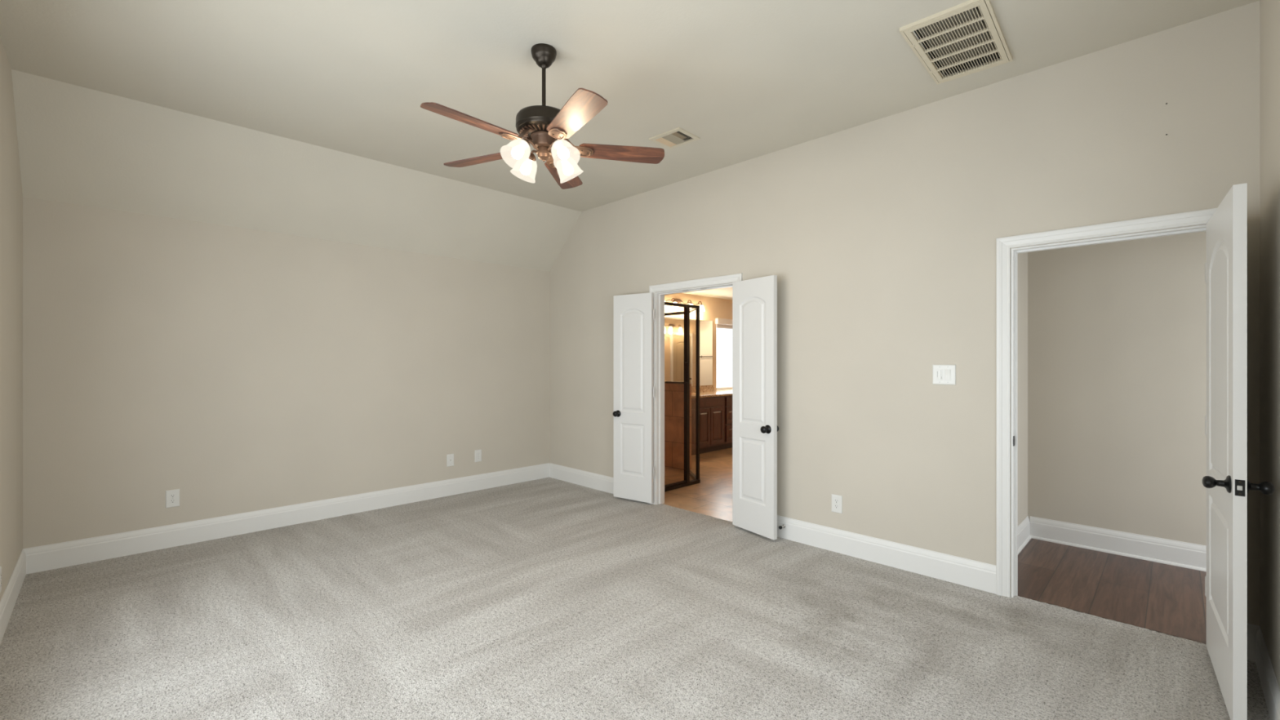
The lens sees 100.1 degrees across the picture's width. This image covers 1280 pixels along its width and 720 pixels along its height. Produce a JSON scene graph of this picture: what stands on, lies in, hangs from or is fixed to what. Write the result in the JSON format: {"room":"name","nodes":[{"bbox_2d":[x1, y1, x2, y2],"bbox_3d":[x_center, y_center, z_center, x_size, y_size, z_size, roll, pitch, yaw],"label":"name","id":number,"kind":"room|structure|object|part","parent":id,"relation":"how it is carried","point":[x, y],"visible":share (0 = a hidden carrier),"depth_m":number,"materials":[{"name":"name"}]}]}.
{"room":"empty bedroom","nodes":[
{"label":"empty bedroom","id":0,"kind":"room"},
{"bbox_2d":[0,35,22,599],"bbox_3d":[-2.081,-0.155,1.455,0.140,3.152,5.740,0,0,-45],"label":"wall","id":1,"kind":"structure","parent":0,"point":[11,186],"depth_m":3.00,"materials":[{"name":"beige paint"}]},
{"bbox_2d":[0,565,1,592],"bbox_3d":[-3.196,1.099,2.676,0.008,0.128,0.079,0,0,-45],"label":"wall outlet","id":2,"kind":"object","parent":1,"relation":"attached to","point":[0,566],"visible":1,"depth_m":2.68,"materials":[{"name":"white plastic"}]},
{"bbox_2d":[0,549,26,644],"bbox_3d":[-2.021,1.298,1.504,0.015,0.165,5.525,0,0,-45],"label":"baseboard","id":3,"kind":"structure","parent":1,"relation":"attached to","point":[7,602],"depth_m":2.96,"materials":[{"name":"white wood"}]},
{"bbox_2d":[22,196,549,548],"bbox_3d":[-2.572,0.131,4.961,4.350,2.580,0.115,0,0,-45],"label":"wall","id":4,"kind":"structure","parent":0,"point":[235,370],"depth_m":4.29,"materials":[{"name":"beige paint"}]},
{"bbox_2d":[165,488,179,507],"bbox_3d":[-3.468,1.023,3.978,0.079,0.128,0.008,0,0,-45],"label":"wall outlet","id":5,"kind":"object","parent":4,"relation":"attached to","point":[172,496],"visible":1,"depth_m":3.98,"materials":[{"name":"white plastic"}]},
{"bbox_2d":[169,493,175,497],"bbox_3d":[-3.468,1.004,3.978,0.034,0.025,0.008,0,0,-45],"label":"receptacle","id":6,"kind":"object","parent":5,"relation":"attached to","point":[171,495],"depth_m":3.98,"materials":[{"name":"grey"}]},
{"bbox_2d":[22,462,550,573],"bbox_3d":[-2.526,1.298,4.915,4.120,0.165,0.015,0,0,-45],"label":"baseboard","id":7,"kind":"structure","parent":4,"relation":"attached to","point":[64,554],"depth_m":4.30,"materials":[{"name":"white wood"}]},
{"bbox_2d":[446,453,453,466],"bbox_3d":[-1.942,1.021,5.499,0.076,0.124,0.013,0,0,-45],"label":"cable plate","id":8,"kind":"object","parent":4,"relation":"attached to","point":[450,458],"visible":1,"depth_m":5.50,"materials":[{"name":"white plastic"}]},
{"bbox_2d":[475,448,481,462],"bbox_3d":[-1.725,1.015,5.720,0.079,0.128,0.008,0,0,-45],"label":"wall outlet","id":9,"kind":"object","parent":4,"relation":"attached to","point":[477,452],"visible":1,"depth_m":5.71,"materials":[{"name":"white plastic"}]},
{"bbox_2d":[0,0,1259,271],"bbox_3d":[-0.585,-1.375,2.950,4.190,0.731,5.640,0,0,-45],"label":"ceiling","id":10,"kind":"structure","parent":0,"point":[307,118],"depth_m":3.25,"materials":[{"name":"beige paint"}]},
{"bbox_2d":[420,43,664,189],"bbox_3d":[-0.538,-1.316,2.818,1.228,0.670,1.265,0,0,-45],"label":"ceiling fan","id":11,"kind":"object","parent":10,"relation":"hanging from","point":[548,129],"visible":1,"depth_m":2.77,"materials":[{"name":"brown wood"}]},
{"bbox_3d":[-0.797,-1.136,2.543,0.142,0.007,0.474,16,11,41],"label":"fan blade","id":12,"kind":"part","parent":11,"relation":"part of","materials":[{"name":"brown wood"}]},
{"bbox_3d":[-0.896,-1.136,3.029,0.474,0.007,0.142,0,12,25],"label":"fan blade","id":13,"kind":"part","parent":11,"relation":"part of","materials":[{"name":"brown wood"}]},
{"bbox_3d":[-0.630,-1.056,2.727,0.146,0.152,0.153,0,0,43],"label":"lamp shade","id":14,"kind":"part","parent":11,"relation":"part of","materials":[{"name":"white glass"}]},
{"bbox_3d":[-0.620,-1.071,2.738,0.060,0.083,0.077,0,0,43],"label":"light bulb","id":15,"kind":"part","parent":11,"relation":"part of","materials":[{"name":"white glass"}]},
{"bbox_3d":[-0.639,-1.056,2.973,0.153,0.152,0.146,0,0,43],"label":"lamp shade","id":16,"kind":"part","parent":11,"relation":"part of","materials":[{"name":"white glass"}]},
{"bbox_3d":[-0.563,-1.126,2.800,0.012,0.041,0.086,0,0,43],"label":"lamp arm","id":17,"kind":"part","parent":11,"relation":"part of","materials":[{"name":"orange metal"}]},
{"bbox_3d":[-0.458,-1.126,2.803,0.086,0.041,0.012,0,0,43],"label":"lamp arm","id":18,"kind":"part","parent":11,"relation":"part of","materials":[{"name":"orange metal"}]},
{"bbox_3d":[-0.396,-1.071,2.746,0.077,0.083,0.060,0,0,43],"label":"light bulb","id":19,"kind":"part","parent":11,"relation":"part of","materials":[{"name":"white glass"}]},
{"bbox_3d":[-0.464,-1.136,3.273,0.142,0.007,0.474,-12,-1,6],"label":"fan blade","id":20,"kind":"part","parent":11,"relation":"part of","materials":[{"name":"brown wood"}]},
{"bbox_3d":[-0.385,-1.056,2.736,0.153,0.152,0.146,0,0,43],"label":"lamp shade","id":21,"kind":"part","parent":11,"relation":"part of","materials":[{"name":"white glass"}]},
{"bbox_3d":[-0.394,-1.056,2.981,0.146,0.152,0.153,0,0,43],"label":"lamp shade","id":22,"kind":"part","parent":11,"relation":"part of","materials":[{"name":"white glass"}]},
{"bbox_3d":[-0.304,-1.136,2.487,0.142,0.007,0.474,14,-7,-29],"label":"fan blade","id":23,"kind":"part","parent":11,"relation":"part of","materials":[{"name":"brown wood"}]},
{"bbox_3d":[-0.098,-1.136,2.938,0.474,0.007,0.142,0,-12,-12],"label":"fan blade","id":24,"kind":"part","parent":11,"relation":"part of","materials":[{"name":"brown wood"}]},
{"bbox_2d":[648,127,700,149],"bbox_3d":[0.256,-1.686,3.976,0.288,0.094,0.250,0,0,43],"label":"ceiling vent","id":25,"kind":"object","parent":10,"relation":"in","point":[677,137],"visible":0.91,"depth_m":3.98,"materials":[{"name":"beige"}]},
{"bbox_2d":[899,0,1013,84],"bbox_3d":[1.661,-1.661,2.793,0.372,0.056,0.698,0,0,43],"label":"ceiling vent","id":26,"kind":"object","parent":10,"relation":"in","point":[958,37],"visible":0.99,"depth_m":2.77,"materials":[{"name":"beige metal"}]},
{"bbox_3d":[1.558,-1.641,2.887,0.008,0.011,0.612,0,0,43],"label":"louvre blade","id":27,"kind":"part","parent":26,"relation":"part of","materials":[{"name":"beige metal"}]},
{"bbox_3d":[1.567,-1.641,2.878,0.008,0.011,0.612,0,0,43],"label":"louvre blade","id":28,"kind":"part","parent":26,"relation":"part of","materials":[{"name":"beige metal"}]},
{"bbox_3d":[1.576,-1.641,2.870,0.008,0.011,0.612,0,0,43],"label":"louvre blade","id":29,"kind":"part","parent":26,"relation":"part of","materials":[{"name":"beige metal"}]},
{"bbox_3d":[1.586,-1.641,2.861,0.008,0.011,0.612,0,0,43],"label":"louvre blade","id":30,"kind":"part","parent":26,"relation":"part of","materials":[{"name":"beige metal"}]},
{"bbox_3d":[1.595,-1.641,2.853,0.008,0.011,0.612,0,0,43],"label":"louvre blade","id":31,"kind":"part","parent":26,"relation":"part of","materials":[{"name":"beige metal"}]},
{"bbox_3d":[1.605,-1.641,2.844,0.008,0.011,0.612,0,0,43],"label":"louvre blade","id":32,"kind":"part","parent":26,"relation":"part of","materials":[{"name":"beige metal"}]},
{"bbox_3d":[1.614,-1.641,2.836,0.008,0.011,0.612,0,0,43],"label":"louvre blade","id":33,"kind":"part","parent":26,"relation":"part of","materials":[{"name":"beige metal"}]},
{"bbox_3d":[1.623,-1.641,2.827,0.008,0.011,0.612,0,0,43],"label":"louvre blade","id":34,"kind":"part","parent":26,"relation":"part of","materials":[{"name":"beige metal"}]},
{"bbox_3d":[1.633,-1.641,2.818,0.008,0.011,0.612,0,0,43],"label":"louvre blade","id":35,"kind":"part","parent":26,"relation":"part of","materials":[{"name":"beige metal"}]},
{"bbox_3d":[1.642,-1.641,2.810,0.008,0.011,0.612,0,0,43],"label":"louvre blade","id":36,"kind":"part","parent":26,"relation":"part of","materials":[{"name":"beige metal"}]},
{"bbox_3d":[1.651,-1.641,2.801,0.008,0.011,0.612,0,0,43],"label":"louvre blade","id":37,"kind":"part","parent":26,"relation":"part of","materials":[{"name":"beige metal"}]},
{"bbox_3d":[1.661,-1.641,2.793,0.008,0.011,0.612,0,0,43],"label":"louvre blade","id":38,"kind":"part","parent":26,"relation":"part of","materials":[{"name":"beige metal"}]},
{"bbox_3d":[1.670,-1.641,2.784,0.008,0.011,0.612,0,0,43],"label":"louvre blade","id":39,"kind":"part","parent":26,"relation":"part of","materials":[{"name":"beige metal"}]},
{"bbox_3d":[1.679,-1.641,2.775,0.008,0.011,0.612,0,0,43],"label":"louvre blade","id":40,"kind":"part","parent":26,"relation":"part of","materials":[{"name":"beige metal"}]},
{"bbox_3d":[1.689,-1.641,2.767,0.008,0.011,0.612,0,0,43],"label":"louvre blade","id":41,"kind":"part","parent":26,"relation":"part of","materials":[{"name":"beige metal"}]},
{"bbox_3d":[1.698,-1.641,2.758,0.008,0.011,0.612,0,0,43],"label":"louvre blade","id":42,"kind":"part","parent":26,"relation":"part of","materials":[{"name":"beige metal"}]},
{"bbox_3d":[1.707,-1.641,2.750,0.008,0.011,0.612,0,0,43],"label":"louvre blade","id":43,"kind":"part","parent":26,"relation":"part of","materials":[{"name":"beige metal"}]},
{"bbox_3d":[1.717,-1.641,2.741,0.008,0.011,0.612,0,0,43],"label":"louvre blade","id":44,"kind":"part","parent":26,"relation":"part of","materials":[{"name":"beige metal"}]},
{"bbox_3d":[1.726,-1.641,2.732,0.008,0.011,0.612,0,0,43],"label":"louvre blade","id":45,"kind":"part","parent":26,"relation":"part of","materials":[{"name":"beige metal"}]},
{"bbox_3d":[1.736,-1.641,2.724,0.008,0.011,0.612,0,0,43],"label":"louvre blade","id":46,"kind":"part","parent":26,"relation":"part of","materials":[{"name":"beige metal"}]},
{"bbox_3d":[1.745,-1.641,2.715,0.008,0.011,0.612,0,0,43],"label":"louvre blade","id":47,"kind":"part","parent":26,"relation":"part of","materials":[{"name":"beige metal"}]},
{"bbox_3d":[1.754,-1.641,2.707,0.008,0.011,0.612,0,0,43],"label":"louvre blade","id":48,"kind":"part","parent":26,"relation":"part of","materials":[{"name":"beige metal"}]},
{"bbox_3d":[1.764,-1.641,2.698,0.008,0.011,0.612,0,0,43],"label":"louvre blade","id":49,"kind":"part","parent":26,"relation":"part of","materials":[{"name":"beige metal"}]},
{"bbox_2d":[0,447,1270,719],"bbox_3d":[2.581,1.406,5.200,11.790,0.050,7.370,0,0,-45],"label":"floor","id":50,"kind":"structure","parent":0,"point":[547,598],"depth_m":2.78,"materials":[{"name":"grey carpet"}]},
{"bbox_2d":[664,302,700,492],"bbox_3d":[0.272,0.383,6.545,0.732,2.013,2.134,0,0,-6],"label":"shower enclosure","id":51,"kind":"object","parent":50,"relation":"on","point":[687,473],"visible":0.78,"depth_m":5.95,"materials":[{"name":"brown metal"}]},
{"bbox_3d":[0.203,-0.607,7.163,0.034,0.034,1.108,0,0,-44],"label":"rail","id":52,"kind":"part","parent":51,"relation":"part of","materials":[{"name":"brown metal"}]},
{"bbox_3d":[0.196,0.283,7.184,0.034,0.025,1.068,0,0,-45],"label":"rail","id":53,"kind":"part","parent":51,"relation":"part of","materials":[{"name":"brown metal"}]},
{"bbox_3d":[0.346,-0.609,5.788,0.911,0.030,0.034,0,0,-45],"label":"rail","id":54,"kind":"part","parent":51,"relation":"part of","materials":[{"name":"brown metal"}]},
{"bbox_3d":[0.346,1.370,5.788,0.911,0.038,0.044,0,0,-45],"label":"rail","id":55,"kind":"part","parent":51,"relation":"part of","materials":[{"name":"brown metal"}]},
{"bbox_3d":[0.515,0.131,5.916,0.014,0.233,0.046,0,0,-45],"label":"door pull","id":56,"kind":"part","parent":51,"relation":"part of","materials":[{"name":"brown metal"}]},
{"bbox_3d":[0.520,0.389,5.961,0.046,1.985,0.046,0,0,-45],"label":"post","id":57,"kind":"part","parent":51,"relation":"part of","materials":[{"name":"brown metal"}]},
{"bbox_3d":[0.623,1.370,6.431,0.034,0.038,0.668,0,0,-6],"label":"rail","id":58,"kind":"part","parent":51,"relation":"part of","materials":[{"name":"brown metal"}]},
{"bbox_3d":[0.658,0.379,6.099,0.030,2.005,0.030,0,0,-45],"label":"post","id":59,"kind":"part","parent":51,"relation":"part of","materials":[{"name":"brown metal"}]},
{"bbox_2d":[691,395,732,455],"bbox_3d":[1.152,0.966,8.519,3.020,0.846,0.546,0,0,-45],"label":"vanity cabinet","id":60,"kind":"object","parent":50,"relation":"on","point":[715,412],"visible":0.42,"depth_m":8.11,"materials":[{"name":"brown wood"}]},
{"bbox_3d":[0.584,0.626,7.581,0.610,0.120,0.020,0,0,-45],"label":"false drawer","id":61,"kind":"part","parent":60,"relation":"part of","materials":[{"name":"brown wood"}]},
{"bbox_3d":[0.694,0.988,7.690,0.300,0.557,0.020,0,0,-45],"label":"cabinet door","id":62,"kind":"part","parent":60,"relation":"part of","materials":[{"name":"brown wood"}]},
{"bbox_3d":[0.941,0.988,7.936,0.307,0.557,0.020,0,0,-45],"label":"cabinet door","id":63,"kind":"part","parent":60,"relation":"part of","materials":[{"name":"brown wood"}]},
{"bbox_2d":[691,385,732,398],"bbox_3d":[1.164,0.476,8.516,3.048,0.134,0.575,0,0,-45],"label":"countertop","id":64,"kind":"structure","parent":60,"relation":"on","point":[705,391],"depth_m":8.57,"materials":[{"name":"brown stone"}]},
{"bbox_3d":[1.064,0.626,8.059,0.655,0.120,0.020,0,0,-45],"label":"false drawer","id":65,"kind":"part","parent":60,"relation":"part of","materials":[{"name":"brown wood"}]},
{"bbox_3d":[1.175,0.988,8.171,0.340,0.557,0.020,0,0,-45],"label":"cabinet door","id":66,"kind":"part","parent":60,"relation":"part of","materials":[{"name":"brown wood"}]},
{"bbox_3d":[1.483,0.636,8.478,0.410,0.140,0.020,0,0,-45],"label":"drawer","id":67,"kind":"part","parent":60,"relation":"part of","materials":[{"name":"brown wood"}]},
{"bbox_3d":[1.483,0.856,8.478,0.410,0.260,0.020,0,0,-45],"label":"drawer","id":68,"kind":"part","parent":60,"relation":"part of","materials":[{"name":"brown wood"}]},
{"bbox_3d":[1.483,1.136,8.478,0.410,0.260,0.020,0,0,-45],"label":"drawer","id":69,"kind":"part","parent":60,"relation":"part of","materials":[{"name":"brown wood"}]},
{"bbox_2d":[664,382,691,470],"bbox_3d":[0.227,0.843,7.210,0.120,1.093,1.100,0,0,-45],"label":"wall","id":70,"kind":"structure","parent":0,"point":[673,393],"depth_m":6.89,"materials":[{"name":"brown tile"}]},
{"bbox_2d":[664,293,732,391],"bbox_3d":[1.485,0.181,9.343,7.585,2.480,0.140,0,0,-45],"label":"wall","id":71,"kind":"structure","parent":0,"point":[714,308],"depth_m":8.95,"materials":[{"name":"beige paint"}]},
{"bbox_2d":[664,297,705,311],"bbox_3d":[0.644,-0.877,8.277,1.020,0.173,0.179,0,0,-45],"label":"vanity light","id":72,"kind":"object","parent":71,"relation":"attached to","point":[673,300],"visible":0.65,"depth_m":8.34,"materials":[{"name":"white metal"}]},
{"bbox_3d":[0.531,-0.839,8.122,0.120,0.096,0.120,0,0,-45],"label":"lamp shade","id":73,"kind":"part","parent":72,"relation":"part of","materials":[{"name":"white glass"}]},
{"bbox_3d":[0.984,-0.839,8.575,0.120,0.096,0.120,0,0,-45],"label":"lamp shade","id":74,"kind":"part","parent":72,"relation":"part of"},
{"bbox_2d":[664,316,712,386],"bbox_3d":[0.564,-0.129,8.319,1.825,1.071,0.006,0,0,-45],"label":"wall mirror","id":75,"kind":"object","parent":71,"relation":"attached to","point":[673,326],"visible":0.57,"depth_m":8.55,"materials":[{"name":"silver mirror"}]},
{"bbox_2d":[691,385,714,392],"bbox_3d":[0.564,0.460,8.308,1.900,0.102,0.022,0,0,-45],"label":"backsplash","id":76,"kind":"structure","parent":71,"relation":"attached to","point":[703,388],"depth_m":8.78,"materials":[{"name":"brown stone"}]},
{"bbox_2d":[715,318,732,328],"bbox_3d":[1.566,-0.634,9.293,0.800,0.160,0.065,0,0,-45],"label":"roller blind","id":77,"kind":"object","parent":71,"relation":"attached to","point":[721,322],"visible":0.57,"depth_m":9.15,"materials":[{"name":"white"}]},
{"bbox_2d":[716,386,732,390],"bbox_3d":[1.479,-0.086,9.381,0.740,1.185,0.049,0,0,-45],"label":"window sill","id":78,"kind":"structure","parent":71,"relation":"in","point":[731,387],"depth_m":9.32,"materials":[{"name":"white"}]},
{"bbox_2d":[683,287,732,300],"bbox_3d":[2.810,-1.109,8.027,7.600,0.100,3.875,0,0,-45],"label":"ceiling","id":79,"kind":"structure","parent":0,"point":[726,293],"depth_m":8.45,"materials":[{"name":"white paint"}]},
{"bbox_2d":[549,0,1259,626],"bbox_3d":[0.959,-0.150,4.421,0.115,3.162,5.640,0,0,-45],"label":"wall","id":80,"kind":"structure","parent":0,"point":[878,237],"depth_m":3.49,"materials":[{"name":"beige paint"}]},
{"bbox_2d":[613,292,654,503],"bbox_3d":[-0.078,0.355,5.217,0.476,2.008,0.100,0,0,35],"label":"door","id":81,"kind":"structure","parent":80,"relation":"in","point":[633,313],"depth_m":5.22,"materials":[{"name":"white wood"}]},
{"bbox_3d":[-0.235,0.526,5.305,0.066,0.066,0.064,0,0,35],"label":"knob","id":82,"kind":"part","parent":81,"relation":"part of","materials":[{"name":"black metal"}]},
{"bbox_2d":[648,273,742,504],"bbox_3d":[0.516,0.333,4.862,0.154,2.113,1.060,0,0,-45],"label":"door frame","id":83,"kind":"structure","parent":80,"relation":"attached to","point":[659,297],"depth_m":5.15,"materials":[{"name":"white wood"}]},
{"bbox_2d":[732,275,778,539],"bbox_3d":[0.901,0.355,4.270,0.164,2.008,0.474,0,0,-33],"label":"door","id":84,"kind":"structure","parent":80,"relation":"in","point":[755,428],"depth_m":4.23,"materials":[{"name":"white wood"}]},
{"bbox_3d":[0.955,0.526,4.092,0.064,0.066,0.066,0,0,-33],"label":"knob","id":85,"kind":"part","parent":84,"relation":"part of","materials":[{"name":"black metal"}]},
{"bbox_2d":[831,493,842,513],"bbox_3d":[1.421,1.034,3.872,0.008,0.128,0.079,0,0,-45],"label":"wall outlet","id":86,"kind":"object","parent":80,"relation":"attached to","point":[837,500],"visible":1,"depth_m":3.87,"materials":[{"name":"white plastic"}]},
{"bbox_2d":[549,462,1259,662],"bbox_3d":[0.883,1.298,4.405,0.015,0.165,5.525,0,0,-45],"label":"baseboard","id":87,"kind":"structure","parent":80,"relation":"attached to","point":[970,573],"depth_m":3.64,"materials":[{"name":"white wood"}]},
{"bbox_2d":[932,364,955,385],"bbox_3d":[1.913,0.088,3.375,0.014,0.126,0.132,0,0,-45],"label":"light switch","id":88,"kind":"object","parent":80,"relation":"attached to","point":[941,374],"visible":1,"depth_m":3.37,"materials":[{"name":"white plastic"}]},
{"bbox_2d":[995,208,1217,597],"bbox_3d":[2.494,0.333,2.883,0.154,2.113,0.951,0,0,-45],"label":"door frame","id":89,"kind":"structure","parent":80,"relation":"attached to","point":[1003,245],"depth_m":3.13,"materials":[{"name":"white wood"}]},
{"bbox_2d":[1201,182,1274,719],"bbox_3d":[2.466,0.354,2.265,0.182,2.010,0.782,0,0,41],"label":"door","id":90,"kind":"structure","parent":80,"relation":"in","point":[1227,484],"depth_m":2.06,"materials":[{"name":"white wood"}]},
{"bbox_3d":[2.212,0.469,2.058,0.074,0.066,0.066,0,0,41],"label":"knob","id":91,"kind":"part","parent":90,"relation":"part of","materials":[{"name":"black metal"}]},
{"bbox_3d":[2.211,0.469,1.975,0.025,0.060,0.002,0,0,41],"label":"latch plate","id":92,"kind":"part","parent":90,"relation":"part of","materials":[{"name":"black metal"}]},
{"bbox_3d":[2.293,0.469,1.986,0.074,0.066,0.066,0,0,41],"label":"knob","id":93,"kind":"part","parent":90,"relation":"part of","materials":[{"name":"black metal"}]},
{"bbox_2d":[1017,252,1027,525],"bbox_3d":[2.603,0.101,3.855,1.410,2.640,0.115,0,0,-45],"label":"wall","id":94,"kind":"structure","parent":0,"point":[1022,257],"depth_m":4.08,"materials":[{"name":"beige paint"}]},
{"bbox_2d":[1017,515,1031,554],"bbox_3d":[2.613,1.306,3.764,1.295,0.165,0.028,0,0,-45],"label":"baseboard","id":95,"kind":"structure","parent":94,"relation":"attached to","point":[1024,537],"depth_m":4.05,"materials":[{"name":"white wood"}]},
{"bbox_2d":[1027,231,1206,545],"bbox_3d":[4.001,0.101,3.372,0.115,2.640,2.775,0,0,-45],"label":"wall","id":96,"kind":"structure","parent":0,"point":[1117,331],"depth_m":3.85,"materials":[{"name":"beige paint"}]},
{"bbox_2d":[1029,515,1206,571],"bbox_3d":[3.961,1.306,3.311,0.028,0.165,2.545,0,0,-45],"label":"baseboard","id":97,"kind":"structure","parent":96,"relation":"attached to","point":[1170,552],"depth_m":3.83,"materials":[{"name":"white wood"}]},
{"bbox_2d":[1259,0,1279,688],"bbox_3d":[1.389,-0.155,0.924,4.220,3.152,0.115,0,0,-45],"label":"wall","id":98,"kind":"structure","parent":0,"point":[1269,10],"depth_m":2.20,"materials":[{"name":"beige paint"}]},
{"bbox_2d":[1255,626,1279,719],"bbox_3d":[1.378,1.298,1.006,4.090,0.165,0.015,0,0,-45],"label":"baseboard","id":99,"kind":"structure","parent":98,"relation":"attached to","point":[1270,687],"depth_m":2.15,"materials":[{"name":"white wood"}]}
]}

